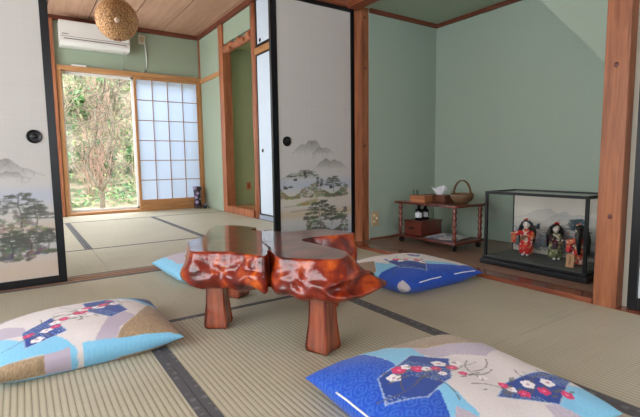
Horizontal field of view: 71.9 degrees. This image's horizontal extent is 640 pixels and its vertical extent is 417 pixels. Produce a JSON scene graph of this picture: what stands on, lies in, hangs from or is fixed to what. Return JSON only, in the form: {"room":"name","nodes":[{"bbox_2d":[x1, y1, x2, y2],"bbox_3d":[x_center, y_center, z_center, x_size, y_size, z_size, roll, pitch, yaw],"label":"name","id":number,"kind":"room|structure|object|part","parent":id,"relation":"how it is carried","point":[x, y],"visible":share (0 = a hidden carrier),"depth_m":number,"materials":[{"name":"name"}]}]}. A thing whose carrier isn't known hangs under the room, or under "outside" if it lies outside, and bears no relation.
{"room":"japanese tatami room","nodes":[
{"label":"japanese tatami room","id":0,"kind":"room"},
{"bbox_2d":[52,20,198,207],"bbox_3d":[-2.839,-1.182,6.025,3.670,2.610,0.100,-5,7,-34],"label":"wall","id":1,"kind":"structure","parent":0,"point":[166,55],"depth_m":6.16,"materials":[{"name":"green paint"}]},
{"bbox_2d":[48,18,65,216],"bbox_3d":[-3.338,-1.123,5.588,0.050,2.475,0.070,-5,7,-34],"label":"trim","id":2,"kind":"structure","parent":1,"relation":"attached to","point":[49,19],"depth_m":5.56,"materials":[{"name":"brown wood"}]},
{"bbox_2d":[57,19,129,69],"bbox_3d":[-2.902,-2.085,5.692,0.800,0.518,0.234,-5,7,-34],"label":"air conditioner","id":3,"kind":"object","parent":1,"relation":"attached to","point":[71,34],"visible":0.94,"depth_m":5.55,"materials":[{"name":"plastic"}]},
{"bbox_2d":[55,64,205,216],"bbox_3d":[-2.571,-0.910,6.202,1.865,1.945,0.150,-5,7,-34],"label":"window","id":4,"kind":"structure","parent":1,"relation":"in","point":[60,69],"depth_m":5.93,"materials":[{"name":"brown wood"}]},
{"bbox_3d":[-2.609,-0.913,6.237,1.740,1.835,0.030,-5,7,-34],"label":"aluminium sash","id":5,"kind":"part","parent":4,"relation":"part of","materials":[{"name":"silver metal"}]},
{"bbox_2d":[133,76,202,208],"bbox_3d":[-2.183,-0.936,6.409,0.910,1.832,0.030,-5,7,-34],"label":"screen","id":6,"kind":"object","parent":4,"relation":"attached to","point":[167,116],"visible":0.87,"depth_m":6.39,"materials":[{"name":"paper"}]},
{"bbox_3d":[-2.171,-0.087,6.497,0.846,0.125,0.030,-5,7,-34],"label":"rail","id":7,"kind":"part","parent":6,"relation":"part of","materials":[{"name":"brown wood"}]},
{"bbox_2d":[138,35,144,43],"bbox_3d":[-2.459,-2.335,6.089,0.090,0.120,0.040,-5,7,-34],"label":"wall socket","id":8,"kind":"object","parent":1,"relation":"attached to","point":[141,38],"visible":1,"depth_m":6.08,"materials":[{"name":"beige plastic"}]},
{"bbox_2d":[139,32,146,72],"bbox_3d":[-2.446,-2.155,6.114,0.089,0.547,0.035,-5,7,-34],"label":"hanging cable","id":9,"kind":"object","parent":8,"relation":"hanging from","point":[139,32],"visible":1,"depth_m":6.13,"materials":[{"name":"white plastic"}]},
{"bbox_2d":[47,0,244,35],"bbox_3d":[-2.375,-2.288,3.968,4.000,0.040,3.840,-5,7,-34],"label":"ceiling","id":10,"kind":"structure","parent":0,"point":[188,17],"depth_m":5.42,"materials":[{"name":"brown wood"}]},
{"bbox_2d":[94,0,138,41],"bbox_3d":[-1.743,-1.847,3.757,0.344,0.806,0.342,-5,7,-34],"label":"pendant lamp","id":11,"kind":"object","parent":10,"relation":"hanging from","point":[117,20],"visible":1,"depth_m":3.67,"materials":[{"name":"wicker"}]},
{"bbox_2d":[199,6,249,210],"bbox_3d":[-1.014,-1.197,6.021,0.550,2.590,1.950,-5,7,-34],"label":"wall","id":12,"kind":"structure","parent":0,"point":[238,25],"depth_m":6.26,"materials":[{"name":"green paint"}]},
{"bbox_2d":[48,0,254,40],"bbox_3d":[-2.028,-2.269,4.199,3.030,0.055,3.650,-5,7,-34],"label":"trim","id":13,"kind":"structure","parent":12,"relation":"attached to","point":[246,3],"depth_m":5.75,"materials":[{"name":"brown wood"}]},
{"bbox_2d":[197,40,200,77],"bbox_3d":[-1.777,-1.267,6.657,0.035,2.500,0.035,-5,7,-34],"label":"trim","id":14,"kind":"structure","parent":12,"relation":"attached to","point":[198,40],"depth_m":6.54,"materials":[{"name":"brown wood"}]},
{"bbox_2d":[200,71,218,83],"bbox_3d":[-1.562,-1.853,6.263,0.038,0.060,0.765,-5,7,-34],"label":"trim","id":15,"kind":"structure","parent":12,"relation":"attached to","point":[216,74],"depth_m":6.22,"materials":[{"name":"brown wood"}]},
{"bbox_2d":[217,24,235,211],"bbox_3d":[-1.263,-1.179,5.981,0.120,2.550,0.140,-5,7,-34],"label":"trim","id":16,"kind":"structure","parent":12,"relation":"attached to","point":[225,79],"depth_m":5.93,"materials":[{"name":"brown wood"}]},
{"bbox_2d":[220,30,250,53],"bbox_3d":[-1.032,-2.056,5.473,0.132,0.127,0.912,-5,7,-34],"label":"trim","id":17,"kind":"structure","parent":12,"relation":"attached to","point":[240,41],"depth_m":5.43,"materials":[{"name":"brown wood"}]},
{"bbox_2d":[227,205,255,217],"bbox_3d":[-0.979,0.034,5.700,0.120,0.088,0.830,-5,7,-34],"label":"trim","id":18,"kind":"structure","parent":12,"relation":"attached to","point":[246,211],"depth_m":5.62,"materials":[{"name":"brown wood"}]},
{"bbox_2d":[250,2,260,218],"bbox_3d":[-0.733,-1.129,5.181,0.117,2.500,0.120,-5,7,-34],"label":"trim","id":19,"kind":"structure","parent":12,"relation":"attached to","point":[252,5],"depth_m":5.13,"materials":[{"name":"brown wood"}]},
{"bbox_2d":[256,50,272,216],"bbox_3d":[-0.462,-0.807,4.778,0.028,1.825,0.880,-5,7,-34],"label":"door","id":20,"kind":"structure","parent":12,"relation":"in","point":[262,59],"depth_m":5.01,"materials":[{"name":"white paper"}]},
{"bbox_2d":[260,214,272,220],"bbox_3d":[-0.199,0.165,4.514,0.045,0.050,1.780,-5,7,-34],"label":"trim","id":21,"kind":"structure","parent":12,"relation":"attached to","point":[265,217],"depth_m":5.09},
{"bbox_2d":[234,34,250,50],"bbox_3d":[-0.803,-2.135,5.591,0.450,0.020,1.050,-5,7,-34],"label":"ceiling","id":22,"kind":"structure","parent":0,"point":[247,46],"depth_m":5.90,"materials":[{"name":"paint"}]},
{"bbox_2d":[231,49,254,204],"bbox_3d":[-1.054,-1.099,6.146,0.390,2.150,0.015,-5,7,-34],"label":"wall niche","id":23,"kind":"object","parent":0,"point":[241,64],"visible":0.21,"depth_m":6.12,"materials":[{"name":"paint"}]},
{"bbox_2d":[237,204,254,208],"bbox_3d":[-0.756,0.003,5.831,0.400,0.035,1.040,-5,7,-34],"label":"floor","id":24,"kind":"structure","parent":0,"point":[250,205],"depth_m":6.12,"materials":[{"name":"brown wood"}]},
{"bbox_2d":[0,207,639,416],"bbox_3d":[-0.776,0.421,2.545,4.690,0.080,8.200,-5,7,-34],"label":"floor","id":25,"kind":"structure","parent":0,"point":[259,365],"depth_m":1.70,"materials":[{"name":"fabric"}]},
{"bbox_2d":[0,298,183,382],"bbox_3d":[-0.869,0.435,1.615,0.584,0.121,0.510,-5,7,-34],"label":"floor cushion","id":26,"kind":"object","parent":25,"relation":"on","point":[56,340],"visible":1,"depth_m":1.48,"materials":[{"name":"fabric"}]},
{"bbox_2d":[151,252,185,282],"bbox_3d":[-0.650,0.316,2.712,0.610,0.120,0.524,-5,7,-37],"label":"floor cushion","id":27,"kind":"object","parent":25,"relation":"on","point":[172,265],"visible":0.11,"depth_m":2.56,"materials":[{"name":"fabric"}]},
{"bbox_2d":[193,186,201,208],"bbox_3d":[-1.821,-0.163,6.559,0.132,0.327,0.132,-5,7,-34],"label":"stand","id":28,"kind":"object","parent":25,"relation":"on","point":[197,189],"visible":0.98,"depth_m":6.52,"materials":[{"name":"black paint"}]},
{"bbox_2d":[180,225,386,355],"bbox_3d":[-0.183,0.295,1.827,1.018,0.339,0.684,2,6,22],"label":"table","id":29,"kind":"object","parent":25,"relation":"on","point":[320,267],"visible":1,"depth_m":1.53,"materials":[{"name":"brown wood"}]},
{"bbox_3d":[-0.412,0.356,1.773,0.094,0.235,0.094,0,6,4],"label":"leg","id":30,"kind":"part","parent":29,"relation":"part of","materials":[{"name":"brown wood"}]},
{"bbox_3d":[-0.415,0.315,2.174,0.094,0.235,0.094,2,7,26],"label":"leg","id":31,"kind":"part","parent":29,"relation":"part of","materials":[{"name":"brown wood"}]},
{"bbox_3d":[0.009,0.376,1.528,0.094,0.235,0.094,3,7,36],"label":"leg","id":32,"kind":"part","parent":29,"relation":"part of","materials":[{"name":"brown wood"}]},
{"bbox_2d":[357,253,481,293],"bbox_3d":[0.496,0.329,2.473,0.584,0.119,0.544,-5,7,-34],"label":"floor cushion","id":33,"kind":"object","parent":25,"relation":"on","point":[407,273],"visible":0.91,"depth_m":2.30,"materials":[{"name":"fabric"}]},
{"bbox_2d":[395,200,484,251],"bbox_3d":[0.900,0.111,3.346,0.344,0.322,0.594,-5,7,-34],"label":"trolley","id":34,"kind":"object","parent":25,"relation":"on","point":[477,241],"visible":0.77,"depth_m":3.19,"materials":[{"name":"brown wood"}]},
{"bbox_3d":[0.637,0.077,3.482,0.034,0.244,0.034,-5,7,-34],"label":"turned post","id":35,"kind":"part","parent":34,"relation":"part of","materials":[{"name":"brown wood"}]},
{"bbox_2d":[410,190,432,202],"bbox_3d":[0.770,-0.096,3.361,0.090,0.089,0.152,-5,7,-34],"label":"stand","id":36,"kind":"object","parent":34,"relation":"on","point":[413,198],"visible":1,"depth_m":3.32,"materials":[{"name":"brown wood"}]},
{"bbox_2d":[404,218,442,235],"bbox_3d":[0.803,0.142,3.461,0.257,0.112,0.184,-5,7,-34],"label":"drawer box","id":37,"kind":"object","parent":34,"relation":"on","point":[431,226],"visible":0.92,"depth_m":3.40,"materials":[{"name":"brown wood"}]},
{"bbox_3d":[0.713,0.151,3.403,0.007,0.072,0.157,-5,7,-34],"label":"drawer","id":38,"kind":"part","parent":37,"relation":"part of","materials":[{"name":"brown wood"}]},
{"bbox_2d":[415,205,422,219],"bbox_3d":[0.766,0.029,3.417,0.061,0.121,0.060,-5,7,-34],"label":"bottle","id":39,"kind":"object","parent":37,"relation":"on","point":[418,212],"visible":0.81,"depth_m":3.40,"materials":[{"name":"glass"}]},
{"bbox_3d":[0.809,0.091,3.461,0.240,0.012,0.184,-5,7,-34],"label":"lid","id":40,"kind":"part","parent":37,"relation":"part of","materials":[{"name":"brown wood"}]},
{"bbox_2d":[422,206,428,219],"bbox_3d":[0.826,0.026,3.463,0.058,0.116,0.058,-5,7,-34],"label":"bottle","id":41,"kind":"object","parent":37,"relation":"on","point":[425,210],"visible":0.66,"depth_m":3.44,"materials":[{"name":"black glass"}]},
{"bbox_2d":[423,185,453,202],"bbox_3d":[0.912,-0.116,3.381,0.120,0.121,0.210,-5,7,-34],"label":"tissue box","id":42,"kind":"object","parent":34,"relation":"on","point":[439,196],"visible":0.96,"depth_m":3.33,"materials":[{"name":"brown wood"}]},
{"bbox_2d":[395,200,484,208],"bbox_3d":[0.898,-0.041,3.330,0.344,0.016,0.594,-5,7,-34],"label":"shelf","id":43,"kind":"object","parent":34,"relation":"attached to","point":[453,205],"depth_m":3.18,"materials":[{"name":"brown wood"}]},
{"bbox_2d":[397,232,483,245],"bbox_3d":[0.901,0.218,3.357,0.320,0.018,0.570,-5,7,-34],"label":"shelf","id":44,"kind":"object","parent":34,"relation":"attached to","point":[477,241],"depth_m":3.20,"materials":[{"name":"brown wood"}]},
{"bbox_2d":[426,233,469,240],"bbox_3d":[0.945,0.211,3.265,0.216,0.011,0.252,-6,8,-41],"label":"leaflets","id":45,"kind":"object","parent":34,"relation":"on","point":[442,236],"visible":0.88,"depth_m":3.25,"materials":[{"name":"white paper"}]},
{"bbox_3d":[0.930,0.118,3.050,0.034,0.244,0.034,-5,7,-34],"label":"turned post","id":46,"kind":"part","parent":34,"relation":"part of","materials":[{"name":"brown wood"}]},
{"bbox_2d":[450,180,473,203],"bbox_3d":[1.032,-0.123,3.201,0.164,0.169,0.168,-5,7,-34],"label":"basket","id":47,"kind":"object","parent":34,"relation":"on","point":[461,198],"visible":1,"depth_m":3.15,"materials":[{"name":"brown wicker"}]},
{"bbox_2d":[450,195,473,203],"bbox_3d":[1.033,-0.071,3.207,0.164,0.064,0.164,-5,7,-34],"label":"bowl","id":48,"kind":"object","parent":47,"relation":"attached to","point":[461,199],"depth_m":3.15,"materials":[{"name":"brown wicker"}]},
{"bbox_3d":[1.032,-0.153,3.198,0.020,0.110,0.156,-5,7,-34],"label":"handle","id":49,"kind":"part","parent":47,"relation":"part of","materials":[{"name":"brown wicker"}]},
{"bbox_3d":[1.162,0.099,3.206,0.034,0.244,0.034,-5,7,-34],"label":"turned post","id":50,"kind":"part","parent":34,"relation":"part of","materials":[{"name":"brown wood"}]},
{"bbox_2d":[305,335,622,416],"bbox_3d":[0.342,0.465,1.156,0.570,0.123,0.560,-4,7,-30],"label":"floor cushion","id":51,"kind":"object","parent":25,"relation":"on","point":[437,375],"visible":1,"depth_m":1.08,"materials":[{"name":"fabric"}]},
{"bbox_2d":[480,189,597,283],"bbox_3d":[1.311,0.127,2.561,0.347,0.445,0.629,-5,7,-34],"label":"display case","id":52,"kind":"object","parent":25,"relation":"on","point":[543,208],"visible":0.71,"depth_m":2.58,"materials":[{"name":"black glass"}]},
{"bbox_2d":[511,218,535,255],"bbox_3d":[1.235,0.172,2.675,0.135,0.229,0.102,0,6,4],"label":"doll","id":53,"kind":"object","parent":52,"relation":"on","point":[527,237],"visible":1,"depth_m":2.66,"materials":[{"name":"fabric"}]},
{"bbox_3d":[1.257,0.175,2.681,0.072,0.033,0.073,4,8,41],"label":"obi sash","id":54,"kind":"part","parent":53,"relation":"part of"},
{"bbox_3d":[1.308,-0.088,2.539,0.283,0.003,0.565,-5,7,-34],"label":"glass pane","id":55,"kind":"part","parent":52,"relation":"part of","materials":[{"name":"clear glass"}]},
{"bbox_2d":[546,222,565,259],"bbox_3d":[1.368,0.188,2.550,0.106,0.219,0.105,-5,7,-36],"label":"doll","id":56,"kind":"object","parent":52,"relation":"on","point":[555,241],"visible":1,"depth_m":2.54,"materials":[{"name":"fabric"}]},
{"bbox_2d":[565,254,574,267],"bbox_3d":[1.343,0.280,2.366,0.022,0.071,0.040,-6,8,-42],"label":"name plaque","id":57,"kind":"object","parent":52,"relation":"on","point":[570,258],"visible":1,"depth_m":2.36,"materials":[{"name":"brown wood"}]},
{"bbox_2d":[566,223,590,264],"bbox_3d":[1.405,0.194,2.408,0.114,0.234,0.112,0,6,3],"label":"doll","id":58,"kind":"object","parent":52,"relation":"on","point":[575,244],"visible":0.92,"depth_m":2.37,"materials":[{"name":"fabric"}]},
{"bbox_2d":[368,9,436,237],"bbox_3d":[0.712,-0.736,3.763,0.830,2.030,0.080,-5,7,-34],"label":"wall","id":59,"kind":"structure","parent":0,"point":[402,54],"depth_m":3.69,"materials":[{"name":"green paint"}]},
{"bbox_2d":[0,241,355,291],"bbox_3d":[-1.321,0.425,2.611,3.862,0.054,0.120,-5,7,-34],"label":"trim","id":60,"kind":"structure","parent":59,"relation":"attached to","point":[150,268],"depth_m":2.62,"materials":[{"name":"brown wood"}]},
{"bbox_2d":[0,0,67,290],"bbox_3d":[-1.825,-0.476,2.141,0.928,1.847,0.029,-5,7,-34],"label":"door","id":61,"kind":"structure","parent":60,"relation":"on","point":[32,241],"depth_m":2.33,"materials":[{"name":"paint"}]},
{"bbox_3d":[-1.520,-0.383,2.344,0.072,0.072,0.006,-5,7,-34],"label":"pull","id":62,"kind":"part","parent":61,"relation":"part of","materials":[{"name":"black paint"}]},
{"bbox_2d":[268,0,354,232],"bbox_3d":[-0.036,-0.628,3.368,0.747,1.847,0.029,-5,7,-34],"label":"door","id":63,"kind":"structure","parent":59,"relation":"in","point":[311,42],"depth_m":3.33,"materials":[{"name":"paint"}]},
{"bbox_3d":[-0.240,-0.491,3.228,0.072,0.072,0.006,-5,7,-34],"label":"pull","id":64,"kind":"part","parent":63,"relation":"part of","materials":[{"name":"black paint"}]},
{"bbox_2d":[354,8,368,240],"bbox_3d":[0.330,-0.929,3.499,0.070,2.480,0.096,-5,7,-34],"label":"trim","id":65,"kind":"structure","parent":59,"relation":"attached to","point":[361,45],"depth_m":3.50,"materials":[{"name":"brown wood"}]},
{"bbox_2d":[371,211,378,225],"bbox_3d":[0.451,0.084,3.606,0.070,0.120,0.012,-5,7,-34],"label":"power outlet","id":66,"kind":"object","parent":59,"relation":"attached to","point":[374,215],"visible":1,"depth_m":3.60,"materials":[{"name":"beige plastic"}]},
{"bbox_2d":[369,235,396,239],"bbox_3d":[0.725,0.224,3.808,0.770,0.012,0.010,-5,7,-34],"label":"trim","id":67,"kind":"structure","parent":59,"relation":"attached to","point":[390,235],"depth_m":3.67,"materials":[{"name":"brown wood"}]},
{"bbox_2d":[364,0,505,23],"bbox_3d":[1.220,-1.503,2.751,0.890,0.030,2.040,-5,7,-34],"label":"ceiling","id":68,"kind":"structure","parent":0,"point":[433,11],"depth_m":3.40,"materials":[{"name":"green paint"}]},
{"bbox_2d":[434,0,604,242],"bbox_3d":[1.659,-0.874,3.030,0.060,2.430,2.170,-5,7,-34],"label":"wall","id":69,"kind":"structure","parent":0,"point":[519,94],"depth_m":3.31,"materials":[{"name":"green paint"}]},
{"bbox_2d":[369,0,521,28],"bbox_3d":[0.976,-1.518,3.220,0.770,0.030,0.990,-5,7,-34],"label":"trim","id":70,"kind":"structure","parent":69,"relation":"attached to","point":[507,2],"depth_m":3.54,"materials":[{"name":"brown wood"}]},
{"bbox_2d":[541,0,607,61],"bbox_3d":[1.672,-0.871,2.514,0.488,1.190,1.035,-5,7,-34],"label":"ceiling","id":71,"kind":"structure","parent":0,"point":[587,19],"depth_m":2.39,"materials":[{"name":"green paint"}]},
{"bbox_2d":[622,0,639,306],"bbox_3d":[1.344,-0.472,1.859,0.020,1.820,0.030,-5,7,-34],"label":"wall","id":72,"kind":"structure","parent":0,"point":[637,69],"depth_m":1.89,"materials":[{"name":"beige paint"}]},
{"bbox_2d":[355,241,592,303],"bbox_3d":[0.770,0.371,2.772,0.110,0.072,1.800,-5,7,-34],"label":"trim","id":73,"kind":"structure","parent":72,"relation":"attached to","point":[563,291],"depth_m":2.30,"materials":[{"name":"brown wood"}]},
{"bbox_2d":[593,0,638,308],"bbox_3d":[1.292,-0.774,1.871,0.111,2.480,0.095,-5,7,-34],"label":"wooden pillar","id":74,"kind":"structure","parent":72,"relation":"attached to","point":[622,15],"depth_m":1.89,"materials":[{"name":"brown wood"}]},
{"bbox_2d":[615,306,639,314],"bbox_3d":[2.003,0.552,0.947,0.085,0.052,2.430,-5,7,-34],"label":"trim","id":75,"kind":"structure","parent":72,"relation":"attached to","point":[621,308],"depth_m":1.89,"materials":[{"name":"brown wood"}]},
{"bbox_2d":[626,89,639,310],"bbox_3d":[1.584,-0.437,1.474,0.035,1.816,0.882,-5,7,-34],"label":"door","id":76,"kind":"structure","parent":72,"relation":"in","point":[633,292],"depth_m":1.88,"materials":[{"name":"white paper"}]},
{"bbox_3d":[1.588,-0.436,1.479,0.015,1.780,0.825,-5,7,-34],"label":"panel","id":77,"kind":"part","parent":76,"relation":"part of","materials":[{"name":"white paper"}]},
{"bbox_3d":[-0.169,-1.045,4.397,0.040,2.580,1.760,-5,7,-34],"label":"wall","id":78,"kind":"structure","parent":0,"visible":0},
{"bbox_2d":[254,0,268,47],"bbox_3d":[-0.479,-2.065,4.648,0.028,0.535,0.880,-5,7,-34],"label":"door","id":79,"kind":"structure","parent":78,"relation":"in","point":[261,6],"depth_m":4.89,"materials":[{"name":"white paper"}]},
{"bbox_2d":[254,42,268,54],"bbox_3d":[-0.228,-1.720,4.317,0.055,0.070,1.780,-5,7,-34],"label":"trim","id":80,"kind":"structure","parent":78,"relation":"attached to","point":[264,47],"depth_m":4.88,"materials":[{"name":"brown wood"}]},
{"bbox_3d":[0.783,-1.827,2.499,0.070,0.500,1.925,-5,7,-34],"label":"wall","id":81,"kind":"structure","parent":0,"visible":0},
{"bbox_2d":[348,0,378,9],"bbox_3d":[0.785,-1.504,2.531,0.095,0.150,1.925,-5,7,-34],"label":"trim","id":82,"kind":"structure","parent":81,"relation":"attached to","point":[352,4],"depth_m":3.24,"materials":[{"name":"brown wood"}]},
{"bbox_3d":[-1.351,-1.811,2.380,3.862,0.650,0.060,-5,7,-34],"label":"wall","id":83,"kind":"structure","parent":0,"visible":0},
{"bbox_2d":[317,0,347,7],"bbox_3d":[-1.346,-1.463,2.416,3.862,0.050,0.120,-5,7,-34],"label":"trim","id":84,"kind":"structure","parent":83,"relation":"attached to","point":[344,3],"depth_m":3.35,"materials":[{"name":"brown wood"}]},
{"label":"outside","id":85,"kind":"structure","parent":0,"visible":0},
{"bbox_2d":[63,74,136,209],"bbox_3d":[-6.101,-4.562,12.101,22.000,9.002,14.000,-5,7,-34],"label":"ground","id":86,"kind":"structure","parent":85,"point":[125,195],"depth_m":10.26,"materials":[{"name":"green plant"}]},
{"bbox_2d":[68,152,72,164],"bbox_3d":[-5.916,-1.033,9.599,1.022,0.786,0.716,-5,7,-34],"label":"evergreen shrub","id":87,"kind":"object","parent":86,"relation":"on","point":[70,156],"visible":0.02,"depth_m":9.71,"materials":[{"name":"green plant"}]},
{"bbox_2d":[63,74,95,118],"bbox_3d":[-6.404,-3.002,10.360,2.018,3.207,1.936,1,6,20],"label":"bare shrub","id":88,"kind":"object","parent":86,"relation":"on","point":[65,82],"visible":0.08,"depth_m":10.53,"materials":[{"name":"plant"}]},
{"bbox_2d":[71,76,121,116],"bbox_3d":[-6.238,-3.090,12.265,0.998,1.450,1.340,4,8,41],"label":"evergreen shrub","id":89,"kind":"object","parent":86,"relation":"on","point":[81,101],"visible":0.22,"depth_m":11.99,"materials":[{"name":"green plant"}]},
{"bbox_2d":[74,140,118,171],"bbox_3d":[-5.115,-1.164,10.146,0.965,0.911,0.648,-5,7,-34],"label":"evergreen shrub","id":90,"kind":"object","parent":86,"relation":"on","point":[78,154],"visible":0.26,"depth_m":10.02,"materials":[{"name":"green plant"}]},
{"bbox_2d":[67,99,130,196],"bbox_3d":[-4.665,-1.063,9.211,1.293,2.495,1.272,-5,7,-34],"label":"bare shrub","id":91,"kind":"object","parent":86,"relation":"on","point":[98,170],"visible":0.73,"depth_m":9.18,"materials":[{"name":"brown plant"}]},
{"bbox_2d":[67,76,131,148],"bbox_3d":[-5.381,-2.860,11.352,1.578,2.869,2.125,3,7,32],"label":"bare shrub","id":92,"kind":"object","parent":86,"relation":"on","point":[85,78],"visible":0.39,"depth_m":11.15,"materials":[{"name":"brown plant"}]},
{"bbox_2d":[65,75,134,207],"bbox_3d":[-4.009,-1.367,8.081,1.729,3.354,1.572,-1,6,-4],"label":"tree","id":93,"kind":"object","parent":86,"relation":"on","point":[93,142],"visible":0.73,"depth_m":8.04,"materials":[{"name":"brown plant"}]},
{"bbox_2d":[103,89,135,187],"bbox_3d":[-3.693,-1.454,9.622,1.517,2.320,1.334,3,7,29],"label":"bare shrub","id":94,"kind":"object","parent":86,"relation":"on","point":[132,169],"visible":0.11,"depth_m":9.50,"materials":[{"name":"beige plant"}]},
{"bbox_2d":[122,145,133,167],"bbox_3d":[-4.255,-1.276,10.590,0.914,1.012,0.604,-2,6,-13],"label":"evergreen shrub","id":95,"kind":"object","parent":86,"relation":"on","point":[130,149],"visible":0.05,"depth_m":10.46,"materials":[{"name":"green plant"}]}
]}

